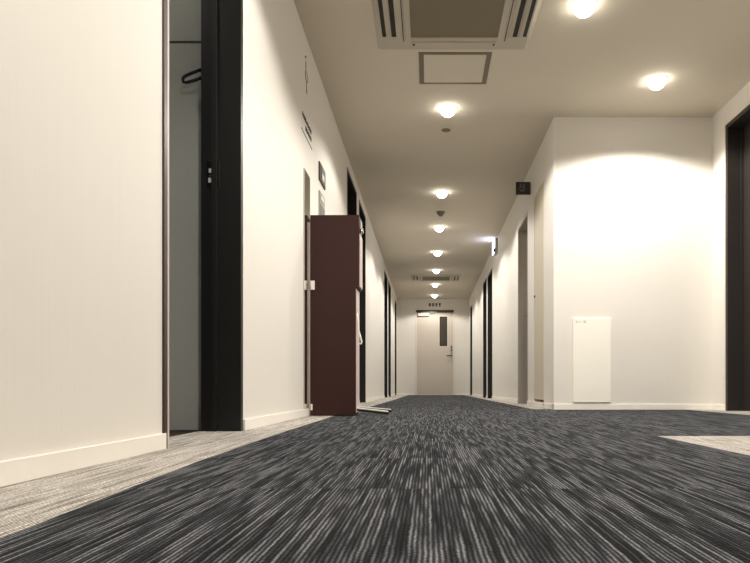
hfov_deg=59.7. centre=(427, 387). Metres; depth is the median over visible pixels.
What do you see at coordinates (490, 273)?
door
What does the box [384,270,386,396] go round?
door frame
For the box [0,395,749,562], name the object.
floor
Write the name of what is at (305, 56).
pictogram
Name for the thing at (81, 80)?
wall
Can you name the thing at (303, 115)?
sign
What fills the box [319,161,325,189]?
controller
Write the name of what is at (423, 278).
grille
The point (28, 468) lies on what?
baseboard
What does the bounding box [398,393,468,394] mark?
baseboard
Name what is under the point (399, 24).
air conditioner
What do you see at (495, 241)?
wall sign
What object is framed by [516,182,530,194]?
sign
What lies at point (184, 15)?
wall
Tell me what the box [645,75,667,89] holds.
recessed light
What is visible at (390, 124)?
ceiling
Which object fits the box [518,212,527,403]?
door
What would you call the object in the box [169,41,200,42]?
trim
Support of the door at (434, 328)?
in the wall at (406, 308)
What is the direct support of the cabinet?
on the floor
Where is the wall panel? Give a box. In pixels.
[573,318,610,401]
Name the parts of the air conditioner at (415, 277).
intake frame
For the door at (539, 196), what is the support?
in the wall at (504, 265)
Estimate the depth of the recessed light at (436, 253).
10.58 m
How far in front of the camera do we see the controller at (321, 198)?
4.63 m
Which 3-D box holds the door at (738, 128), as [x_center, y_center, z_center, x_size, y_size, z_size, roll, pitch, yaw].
[2.410,-0.937,4.565,0.167,2.230,1.032,0,0,0]
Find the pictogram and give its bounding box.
[305,56,307,92]
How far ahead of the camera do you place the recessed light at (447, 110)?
5.12 m
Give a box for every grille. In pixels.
[409,0,504,36]
[422,277,449,279]
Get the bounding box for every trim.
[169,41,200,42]
[724,101,749,410]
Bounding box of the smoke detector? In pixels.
[436,211,444,216]
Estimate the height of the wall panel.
0.689 m
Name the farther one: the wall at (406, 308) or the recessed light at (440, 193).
the wall at (406, 308)
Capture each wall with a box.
[0,0,396,460]
[169,0,200,429]
[397,299,468,394]
[469,126,549,402]
[550,117,711,403]
[712,81,749,404]
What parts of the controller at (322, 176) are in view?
plate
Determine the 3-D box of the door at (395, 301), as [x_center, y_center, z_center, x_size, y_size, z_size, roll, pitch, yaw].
[-0.851,-0.942,15.450,0.167,2.240,0.702,0,0,0]
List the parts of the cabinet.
trim, panel, pull handle, panel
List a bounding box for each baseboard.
[0,393,397,487]
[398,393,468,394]
[469,393,553,409]
[553,404,711,409]
[712,404,724,410]
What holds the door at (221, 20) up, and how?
in the wall at (81, 80)
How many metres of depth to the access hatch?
4.50 m
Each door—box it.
[162,0,242,448]
[347,167,356,214]
[359,200,365,402]
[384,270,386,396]
[388,281,390,396]
[395,301,395,394]
[415,309,454,394]
[470,306,471,394]
[483,278,486,397]
[488,269,491,397]
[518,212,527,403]
[534,180,543,402]
[726,104,749,410]
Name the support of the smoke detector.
attached to the ceiling
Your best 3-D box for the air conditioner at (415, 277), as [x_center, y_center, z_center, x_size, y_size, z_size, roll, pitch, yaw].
[0.160,-2.206,13.060,0.980,0.030,0.720,0,0,0]
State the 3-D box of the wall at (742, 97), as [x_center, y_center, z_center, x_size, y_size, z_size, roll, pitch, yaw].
[2.410,-1.022,1.145,0.160,2.400,8.690,0,0,0]
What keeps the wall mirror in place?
attached to the wall at (81, 80)
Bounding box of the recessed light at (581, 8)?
[570,0,597,17]
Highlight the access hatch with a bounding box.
[419,52,491,83]
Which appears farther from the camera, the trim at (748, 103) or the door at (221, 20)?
the trim at (748, 103)
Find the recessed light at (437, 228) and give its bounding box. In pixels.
[434,226,444,231]
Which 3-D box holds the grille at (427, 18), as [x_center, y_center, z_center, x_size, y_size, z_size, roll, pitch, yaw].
[0.165,-2.200,3.830,0.544,0.005,0.480,0,0,0]
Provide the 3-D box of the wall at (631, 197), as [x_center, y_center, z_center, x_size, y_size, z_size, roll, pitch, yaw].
[1.680,-1.022,5.410,1.300,2.400,0.160,0,0,0]
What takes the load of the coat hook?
attached to the wall at (184, 15)
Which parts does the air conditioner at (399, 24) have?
intake frame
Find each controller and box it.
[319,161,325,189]
[319,190,324,214]
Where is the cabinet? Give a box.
[309,215,391,414]
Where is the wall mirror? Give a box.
[303,168,309,407]
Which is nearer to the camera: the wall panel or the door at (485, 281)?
the wall panel
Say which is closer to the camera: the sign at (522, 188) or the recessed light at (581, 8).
the recessed light at (581, 8)
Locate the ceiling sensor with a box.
[441,128,450,131]
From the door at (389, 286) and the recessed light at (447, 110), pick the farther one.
the door at (389, 286)
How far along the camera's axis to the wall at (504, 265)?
8.02 m
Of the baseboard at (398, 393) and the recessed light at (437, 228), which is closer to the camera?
the recessed light at (437, 228)
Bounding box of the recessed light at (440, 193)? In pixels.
[435,190,447,197]
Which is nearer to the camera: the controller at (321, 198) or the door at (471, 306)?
the controller at (321, 198)
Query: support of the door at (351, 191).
in the wall at (81, 80)
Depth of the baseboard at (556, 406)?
5.32 m
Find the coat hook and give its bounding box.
[181,68,200,83]
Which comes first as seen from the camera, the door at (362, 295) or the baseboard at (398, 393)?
the door at (362, 295)
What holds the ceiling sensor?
attached to the ceiling
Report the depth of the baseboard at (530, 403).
6.60 m
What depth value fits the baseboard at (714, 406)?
5.19 m
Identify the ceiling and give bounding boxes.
[294,0,749,298]
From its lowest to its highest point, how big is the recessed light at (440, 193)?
0.067 m
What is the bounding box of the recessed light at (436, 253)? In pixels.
[433,251,441,255]
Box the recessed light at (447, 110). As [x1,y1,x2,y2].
[438,104,456,116]
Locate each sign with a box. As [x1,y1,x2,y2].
[301,111,311,148]
[492,238,497,254]
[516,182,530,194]
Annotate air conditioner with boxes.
[371,0,541,49]
[411,274,460,280]
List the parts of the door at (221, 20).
edge casing, strike plate, frame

